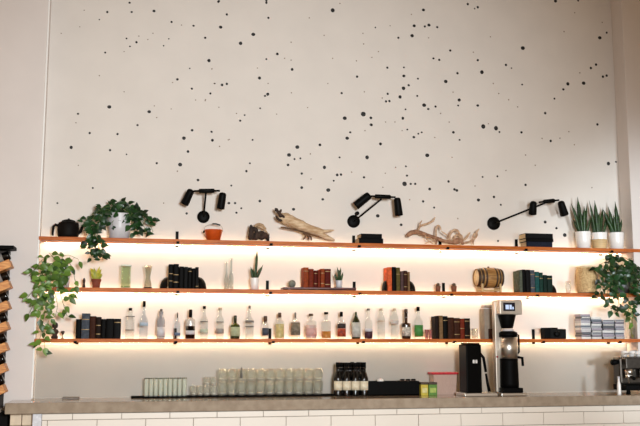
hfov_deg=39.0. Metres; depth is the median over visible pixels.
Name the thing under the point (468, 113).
wall
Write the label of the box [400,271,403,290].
book
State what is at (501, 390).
drip tray
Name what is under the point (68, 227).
kettle
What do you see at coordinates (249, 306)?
liquor bottle
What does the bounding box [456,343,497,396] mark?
coffee grinder
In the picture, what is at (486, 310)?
carton
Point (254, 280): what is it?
snake plant
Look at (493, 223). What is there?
wall lamp
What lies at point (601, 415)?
counter
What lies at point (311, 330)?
liquor bottle
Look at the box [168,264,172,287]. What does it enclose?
book
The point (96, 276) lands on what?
potted plant
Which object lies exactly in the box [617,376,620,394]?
milk bottle
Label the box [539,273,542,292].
book
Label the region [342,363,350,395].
wine bottle
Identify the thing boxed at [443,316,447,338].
book
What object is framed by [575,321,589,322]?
case
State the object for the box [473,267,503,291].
wooden barrel
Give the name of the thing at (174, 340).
wall shelf
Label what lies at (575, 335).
case
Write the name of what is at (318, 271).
book
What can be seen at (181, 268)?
book
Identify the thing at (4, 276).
bottle
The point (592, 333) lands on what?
case
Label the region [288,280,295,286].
stone ball
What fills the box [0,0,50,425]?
wall
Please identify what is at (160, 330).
liquor bottle
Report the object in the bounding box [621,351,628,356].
espresso cup
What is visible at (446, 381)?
tub
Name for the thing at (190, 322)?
liquor bottle
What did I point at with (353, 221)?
wall lamp
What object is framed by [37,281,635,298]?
wall shelf
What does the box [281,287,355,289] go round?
wooden tray
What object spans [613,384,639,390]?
drip tray
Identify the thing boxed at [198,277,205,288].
bookend
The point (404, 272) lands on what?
book
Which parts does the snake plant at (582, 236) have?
pot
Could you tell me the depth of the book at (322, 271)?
8.52 m
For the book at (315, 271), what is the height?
0.160 m
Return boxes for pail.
[203,223,222,239]
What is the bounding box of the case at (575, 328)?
[575,328,590,329]
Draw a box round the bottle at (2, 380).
[0,375,4,384]
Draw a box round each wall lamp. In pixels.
[181,189,225,222]
[347,192,402,227]
[487,199,568,229]
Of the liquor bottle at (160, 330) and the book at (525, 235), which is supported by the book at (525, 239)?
the book at (525, 235)
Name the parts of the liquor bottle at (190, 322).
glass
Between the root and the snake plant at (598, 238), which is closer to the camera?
the root
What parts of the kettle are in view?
handle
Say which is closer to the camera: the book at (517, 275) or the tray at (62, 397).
the tray at (62, 397)
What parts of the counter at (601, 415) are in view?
panel, corner trim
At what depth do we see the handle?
8.47 m
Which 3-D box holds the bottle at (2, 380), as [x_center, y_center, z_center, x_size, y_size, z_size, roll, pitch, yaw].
[-2.857,1.475,7.699,0.325,0.185,0.082,2,-8,-11]
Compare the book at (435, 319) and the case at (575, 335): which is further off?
the case at (575, 335)
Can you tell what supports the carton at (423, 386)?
on the countertop at (95, 404)
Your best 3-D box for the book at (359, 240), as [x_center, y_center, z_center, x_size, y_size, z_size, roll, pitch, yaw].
[0.476,0.278,8.729,0.240,0.051,0.150,2,-8,-11]
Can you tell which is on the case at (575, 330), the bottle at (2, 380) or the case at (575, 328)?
the case at (575, 328)
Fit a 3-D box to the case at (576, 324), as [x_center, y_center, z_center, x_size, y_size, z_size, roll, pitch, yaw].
[2.628,1.115,9.040,0.100,0.021,0.130,2,-8,-11]
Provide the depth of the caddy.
8.47 m
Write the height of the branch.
0.276 m
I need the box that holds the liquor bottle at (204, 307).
[200,306,207,332]
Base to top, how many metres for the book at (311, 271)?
0.174 m
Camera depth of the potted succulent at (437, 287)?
8.79 m
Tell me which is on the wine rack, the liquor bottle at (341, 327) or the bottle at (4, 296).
the bottle at (4, 296)
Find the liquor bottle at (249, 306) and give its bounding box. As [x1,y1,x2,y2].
[245,305,253,326]
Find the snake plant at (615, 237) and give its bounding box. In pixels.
[603,203,623,248]
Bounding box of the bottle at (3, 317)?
[0,312,7,322]
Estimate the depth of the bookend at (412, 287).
8.70 m
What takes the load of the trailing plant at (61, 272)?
on the wall shelf at (443, 293)
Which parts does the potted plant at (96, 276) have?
pot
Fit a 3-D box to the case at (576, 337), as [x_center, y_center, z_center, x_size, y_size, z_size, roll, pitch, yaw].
[2.631,1.248,9.023,0.100,0.021,0.130,2,-8,-11]
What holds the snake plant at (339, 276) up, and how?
on the wooden tray at (282, 288)
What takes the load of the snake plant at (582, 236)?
on the wall shelf at (186, 242)
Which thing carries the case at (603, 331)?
on the case
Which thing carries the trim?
attached to the wall at (23, 23)
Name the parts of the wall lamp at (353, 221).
wall plate, arm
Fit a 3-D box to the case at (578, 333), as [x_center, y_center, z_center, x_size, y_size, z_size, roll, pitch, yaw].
[2.632,1.203,9.023,0.099,0.021,0.130,2,-8,-11]
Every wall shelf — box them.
[34,328,639,343]
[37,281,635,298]
[39,231,639,255]
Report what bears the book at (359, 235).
on the book at (359, 240)
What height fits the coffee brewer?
0.889 m
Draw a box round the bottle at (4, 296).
[0,292,8,302]
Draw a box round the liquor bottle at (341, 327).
[337,312,345,335]
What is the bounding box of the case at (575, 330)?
[575,330,590,331]
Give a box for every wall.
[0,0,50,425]
[34,0,626,397]
[611,0,639,391]
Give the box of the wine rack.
[0,245,16,425]
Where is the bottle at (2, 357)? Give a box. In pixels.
[0,354,5,364]
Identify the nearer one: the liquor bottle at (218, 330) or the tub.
the liquor bottle at (218, 330)
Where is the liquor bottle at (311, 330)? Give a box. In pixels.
[306,314,316,337]
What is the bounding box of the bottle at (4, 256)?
[0,251,10,261]
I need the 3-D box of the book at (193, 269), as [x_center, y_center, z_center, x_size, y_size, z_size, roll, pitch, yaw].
[-1.174,0.612,8.359,0.028,0.188,0.153,2,-8,-11]
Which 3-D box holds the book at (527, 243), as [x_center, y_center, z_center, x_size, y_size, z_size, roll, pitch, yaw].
[2.170,0.323,9.061,0.277,0.055,0.150,2,-8,-11]
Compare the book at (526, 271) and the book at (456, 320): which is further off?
the book at (526, 271)
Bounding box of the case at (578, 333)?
[576,332,590,334]
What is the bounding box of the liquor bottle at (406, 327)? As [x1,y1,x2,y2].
[402,309,410,338]
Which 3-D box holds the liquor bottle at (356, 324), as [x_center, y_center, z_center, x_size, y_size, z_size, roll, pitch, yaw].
[0.343,1.070,8.595,0.084,0.254,0.086,2,-8,-11]
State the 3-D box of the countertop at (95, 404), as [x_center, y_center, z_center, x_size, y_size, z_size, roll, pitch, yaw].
[1.200,1.756,8.467,7.840,0.089,0.657,2,-8,-11]
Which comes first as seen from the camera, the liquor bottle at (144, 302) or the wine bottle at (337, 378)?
the liquor bottle at (144, 302)
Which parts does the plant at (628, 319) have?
stem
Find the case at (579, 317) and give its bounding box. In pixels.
[575,316,590,318]
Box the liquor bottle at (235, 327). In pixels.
[230,315,239,338]
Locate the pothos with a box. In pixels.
[77,197,159,262]
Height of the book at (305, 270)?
0.187 m
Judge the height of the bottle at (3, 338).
0.185 m
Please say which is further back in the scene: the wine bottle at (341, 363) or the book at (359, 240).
the book at (359, 240)
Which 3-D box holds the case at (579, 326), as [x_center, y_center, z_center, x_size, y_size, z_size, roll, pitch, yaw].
[2.628,1.137,9.037,0.100,0.021,0.130,2,-8,-11]
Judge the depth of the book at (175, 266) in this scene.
8.26 m
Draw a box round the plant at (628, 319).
[622,301,633,337]
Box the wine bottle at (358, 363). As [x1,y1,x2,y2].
[356,362,360,377]
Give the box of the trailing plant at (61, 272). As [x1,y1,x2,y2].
[20,251,82,355]
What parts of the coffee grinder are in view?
hopper lid, handle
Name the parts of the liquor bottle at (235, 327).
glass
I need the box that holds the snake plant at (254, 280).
[250,251,262,288]
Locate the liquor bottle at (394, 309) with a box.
[391,308,398,323]
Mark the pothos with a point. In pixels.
(118, 221)
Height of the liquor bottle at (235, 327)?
0.214 m
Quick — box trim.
[31,0,49,398]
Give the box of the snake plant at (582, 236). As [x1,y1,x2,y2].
[571,196,590,247]
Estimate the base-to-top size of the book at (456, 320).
0.200 m
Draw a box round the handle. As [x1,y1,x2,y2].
[517,356,523,365]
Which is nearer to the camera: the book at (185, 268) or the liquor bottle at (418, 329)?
the book at (185, 268)
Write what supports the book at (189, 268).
on the wall shelf at (443, 293)
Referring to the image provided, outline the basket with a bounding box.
[498,315,515,327]
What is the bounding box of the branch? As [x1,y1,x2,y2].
[406,217,478,244]
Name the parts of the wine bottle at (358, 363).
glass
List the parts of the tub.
lid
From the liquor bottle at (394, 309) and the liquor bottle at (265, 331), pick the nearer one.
the liquor bottle at (265, 331)
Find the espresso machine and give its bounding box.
[610,353,639,393]
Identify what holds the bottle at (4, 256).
on the wine rack
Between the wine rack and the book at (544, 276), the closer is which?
the wine rack
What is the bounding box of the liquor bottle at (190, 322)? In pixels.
[185,309,194,338]
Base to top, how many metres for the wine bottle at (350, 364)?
0.303 m
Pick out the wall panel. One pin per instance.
(71, 370)
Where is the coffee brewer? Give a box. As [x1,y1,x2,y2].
[492,300,526,395]
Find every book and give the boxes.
[75,319,81,338]
[81,313,90,338]
[89,316,95,338]
[96,317,101,338]
[101,319,105,338]
[106,319,113,338]
[114,319,120,338]
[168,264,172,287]
[173,264,178,287]
[178,266,183,288]
[183,267,187,288]
[188,267,191,288]
[191,268,194,288]
[195,267,198,288]
[301,267,308,286]
[309,269,313,286]
[314,270,316,286]
[317,270,319,286]
[319,269,324,286]
[325,269,330,287]
[356,238,382,243]
[357,234,381,238]
[384,267,391,290]
[392,267,395,290]
[396,268,399,290]
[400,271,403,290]
[403,271,406,290]
[407,272,409,290]
[431,316,438,338]
[439,316,442,338]
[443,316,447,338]
[447,317,453,338]
[454,318,459,338]
[460,319,464,338]
[463,318,469,338]
[488,329,492,338]
[513,270,522,291]
[517,270,525,291]
[519,233,552,239]
[520,238,552,242]
[521,241,551,246]
[525,270,530,291]
[530,270,534,291]
[534,272,539,291]
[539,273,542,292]
[543,275,546,292]
[547,276,552,292]
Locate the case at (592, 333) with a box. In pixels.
[586,332,600,334]
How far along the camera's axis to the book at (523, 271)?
8.91 m
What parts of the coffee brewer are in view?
server lid, plate, server handle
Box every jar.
[121,265,131,287]
[575,266,596,292]
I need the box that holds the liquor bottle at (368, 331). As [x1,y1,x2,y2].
[365,308,372,338]
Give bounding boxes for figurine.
[51,322,58,338]
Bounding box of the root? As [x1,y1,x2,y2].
[248,223,269,239]
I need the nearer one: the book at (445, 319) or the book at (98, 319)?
the book at (98, 319)
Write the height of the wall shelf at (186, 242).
0.148 m
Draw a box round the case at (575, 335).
[575,335,590,336]
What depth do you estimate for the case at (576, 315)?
9.00 m
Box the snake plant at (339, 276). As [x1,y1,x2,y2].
[334,268,342,287]
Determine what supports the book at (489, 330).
on the wall shelf at (174, 340)
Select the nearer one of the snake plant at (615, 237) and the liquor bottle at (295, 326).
the liquor bottle at (295, 326)
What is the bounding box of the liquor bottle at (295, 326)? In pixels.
[291,312,299,334]
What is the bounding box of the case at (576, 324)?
[575,323,589,325]
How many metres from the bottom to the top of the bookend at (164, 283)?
0.110 m
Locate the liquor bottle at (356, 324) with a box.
[352,312,360,338]
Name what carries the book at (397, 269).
on the wall shelf at (443, 293)
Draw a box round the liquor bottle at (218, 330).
[216,307,223,332]
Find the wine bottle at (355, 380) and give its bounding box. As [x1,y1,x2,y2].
[351,363,359,395]
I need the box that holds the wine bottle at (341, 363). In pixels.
[340,362,343,377]
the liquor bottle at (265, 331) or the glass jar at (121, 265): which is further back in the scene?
the liquor bottle at (265, 331)
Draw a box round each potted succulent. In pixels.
[435,283,440,290]
[451,283,456,291]
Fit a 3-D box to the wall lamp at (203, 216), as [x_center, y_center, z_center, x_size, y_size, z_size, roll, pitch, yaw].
[-1.100,-0.069,8.491,0.419,0.303,0.227,2,-8,-11]
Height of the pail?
0.170 m
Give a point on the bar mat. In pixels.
(329, 394)
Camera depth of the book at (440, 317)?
8.68 m
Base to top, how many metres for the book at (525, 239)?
0.032 m
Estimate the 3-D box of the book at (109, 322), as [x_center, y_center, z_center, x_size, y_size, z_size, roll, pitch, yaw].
[-1.895,1.045,8.148,0.066,0.179,0.142,2,-8,-11]
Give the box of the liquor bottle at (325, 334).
[322,312,330,337]
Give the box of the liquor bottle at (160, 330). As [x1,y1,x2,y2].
[157,309,164,335]
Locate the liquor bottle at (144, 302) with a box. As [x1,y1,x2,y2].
[139,301,147,325]
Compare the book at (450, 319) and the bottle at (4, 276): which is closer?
the bottle at (4, 276)
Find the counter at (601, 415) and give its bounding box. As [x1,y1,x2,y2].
[10,405,639,425]
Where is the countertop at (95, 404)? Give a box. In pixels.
[5,391,639,413]
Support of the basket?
on the coffee brewer
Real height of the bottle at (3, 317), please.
0.185 m
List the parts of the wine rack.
panel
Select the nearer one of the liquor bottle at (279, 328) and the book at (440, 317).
the liquor bottle at (279, 328)
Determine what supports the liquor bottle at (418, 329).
on the wall shelf at (174, 340)
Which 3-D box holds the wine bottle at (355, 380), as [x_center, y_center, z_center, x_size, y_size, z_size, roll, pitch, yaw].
[0.330,1.554,8.441,0.081,0.304,0.082,2,-8,-11]
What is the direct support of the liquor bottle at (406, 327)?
on the wall shelf at (174, 340)
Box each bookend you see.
[160,277,167,287]
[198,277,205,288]
[382,281,386,290]
[410,281,415,290]
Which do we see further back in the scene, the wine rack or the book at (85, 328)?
the book at (85, 328)
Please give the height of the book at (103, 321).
0.175 m
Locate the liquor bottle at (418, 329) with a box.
[414,307,422,336]
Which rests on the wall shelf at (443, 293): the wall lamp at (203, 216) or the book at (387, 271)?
the book at (387, 271)
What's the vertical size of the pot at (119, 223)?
0.232 m
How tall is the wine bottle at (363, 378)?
0.308 m
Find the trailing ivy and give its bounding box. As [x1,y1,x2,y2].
[589,254,639,320]
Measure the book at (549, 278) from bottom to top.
0.171 m
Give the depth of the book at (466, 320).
8.73 m
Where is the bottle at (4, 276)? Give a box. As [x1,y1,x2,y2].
[0,271,9,282]
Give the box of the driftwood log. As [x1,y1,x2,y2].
[275,208,334,240]
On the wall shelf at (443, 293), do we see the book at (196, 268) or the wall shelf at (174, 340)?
the book at (196, 268)
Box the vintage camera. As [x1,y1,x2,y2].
[541,328,565,338]
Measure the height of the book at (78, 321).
0.172 m
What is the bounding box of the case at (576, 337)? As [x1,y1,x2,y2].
[576,337,590,338]
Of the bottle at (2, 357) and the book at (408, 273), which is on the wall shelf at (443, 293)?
the book at (408, 273)
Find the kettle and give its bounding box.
[52,218,82,236]
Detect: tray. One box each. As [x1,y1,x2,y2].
[62,397,79,398]
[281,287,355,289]
[499,388,522,392]
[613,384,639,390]
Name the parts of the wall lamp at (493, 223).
wall plate, arm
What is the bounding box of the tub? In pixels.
[428,372,458,393]
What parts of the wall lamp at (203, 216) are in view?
wall plate, arm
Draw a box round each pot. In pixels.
[108,212,130,237]
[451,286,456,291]
[611,282,629,292]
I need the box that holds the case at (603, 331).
[600,330,613,332]
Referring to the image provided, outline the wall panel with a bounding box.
[35,344,626,397]
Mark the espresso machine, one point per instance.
(627, 368)
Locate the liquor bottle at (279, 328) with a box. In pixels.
[275,313,283,337]
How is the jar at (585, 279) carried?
on the wall shelf at (443, 293)
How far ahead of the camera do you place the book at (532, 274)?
8.93 m
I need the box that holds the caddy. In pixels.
[368,381,418,395]
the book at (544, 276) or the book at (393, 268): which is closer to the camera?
the book at (393, 268)
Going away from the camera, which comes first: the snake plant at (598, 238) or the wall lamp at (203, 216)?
the wall lamp at (203, 216)
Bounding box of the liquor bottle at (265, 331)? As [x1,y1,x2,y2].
[262,316,268,334]
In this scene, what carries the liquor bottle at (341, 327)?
on the wall shelf at (174, 340)
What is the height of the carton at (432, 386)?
0.120 m
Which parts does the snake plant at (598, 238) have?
pot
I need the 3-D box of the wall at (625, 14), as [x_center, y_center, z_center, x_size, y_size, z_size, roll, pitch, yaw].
[4.378,-0.198,9.606,2.474,6.000,0.220,2,-8,-11]
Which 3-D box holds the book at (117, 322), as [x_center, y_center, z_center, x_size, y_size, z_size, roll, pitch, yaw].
[-1.831,1.048,8.164,0.059,0.177,0.151,2,-8,-11]
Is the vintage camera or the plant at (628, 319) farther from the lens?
the plant at (628, 319)
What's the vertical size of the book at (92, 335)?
0.200 m
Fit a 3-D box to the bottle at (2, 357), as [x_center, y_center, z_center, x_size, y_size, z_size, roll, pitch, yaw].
[-2.857,1.299,7.724,0.325,0.185,0.082,2,-8,-11]
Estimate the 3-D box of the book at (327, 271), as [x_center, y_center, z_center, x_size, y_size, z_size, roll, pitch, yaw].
[0.062,0.626,8.601,0.057,0.176,0.150,2,-8,-11]
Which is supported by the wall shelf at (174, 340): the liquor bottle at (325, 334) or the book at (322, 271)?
the liquor bottle at (325, 334)
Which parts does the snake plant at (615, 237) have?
pot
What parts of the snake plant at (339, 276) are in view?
pot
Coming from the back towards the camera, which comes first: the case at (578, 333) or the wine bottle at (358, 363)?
the case at (578, 333)
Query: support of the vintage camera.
on the wall shelf at (174, 340)
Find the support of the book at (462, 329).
on the wall shelf at (174, 340)
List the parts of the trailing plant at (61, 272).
pot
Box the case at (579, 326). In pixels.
[575,325,589,327]
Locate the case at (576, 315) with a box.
[575,314,589,316]
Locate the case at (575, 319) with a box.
[575,319,589,320]
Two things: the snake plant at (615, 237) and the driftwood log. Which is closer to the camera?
the driftwood log
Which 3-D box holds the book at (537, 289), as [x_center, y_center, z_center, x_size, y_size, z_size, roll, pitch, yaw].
[2.139,0.694,9.003,0.044,0.207,0.145,2,-8,-11]
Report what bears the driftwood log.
on the wall shelf at (186, 242)
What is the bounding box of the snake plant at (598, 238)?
[589,200,606,247]
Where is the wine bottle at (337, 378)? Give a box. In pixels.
[334,362,341,395]
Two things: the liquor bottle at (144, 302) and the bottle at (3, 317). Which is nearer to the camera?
the bottle at (3, 317)
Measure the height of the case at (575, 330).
0.021 m
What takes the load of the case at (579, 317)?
on the case at (575, 319)
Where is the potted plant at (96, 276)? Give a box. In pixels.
[90,267,101,287]
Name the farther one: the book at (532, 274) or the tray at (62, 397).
the book at (532, 274)
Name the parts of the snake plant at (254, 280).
pot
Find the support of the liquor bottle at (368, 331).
on the wall shelf at (174, 340)
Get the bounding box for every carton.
[419,382,427,394]
[428,382,436,394]
[480,305,491,338]
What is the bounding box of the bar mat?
[131,393,333,397]
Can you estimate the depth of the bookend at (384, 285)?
8.66 m
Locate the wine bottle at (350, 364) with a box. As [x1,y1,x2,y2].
[348,363,351,376]
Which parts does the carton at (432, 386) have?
label panel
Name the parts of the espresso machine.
steam knob, panel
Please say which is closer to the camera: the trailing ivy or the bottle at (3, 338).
the bottle at (3, 338)
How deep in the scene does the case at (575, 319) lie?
8.99 m
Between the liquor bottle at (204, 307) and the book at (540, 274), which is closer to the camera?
the liquor bottle at (204, 307)
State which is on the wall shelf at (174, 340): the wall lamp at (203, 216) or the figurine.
the figurine
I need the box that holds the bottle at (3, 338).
[0,333,6,343]
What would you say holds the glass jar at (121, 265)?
on the wall shelf at (443, 293)
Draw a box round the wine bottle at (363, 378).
[360,362,367,395]
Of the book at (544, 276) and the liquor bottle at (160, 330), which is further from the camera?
the book at (544, 276)

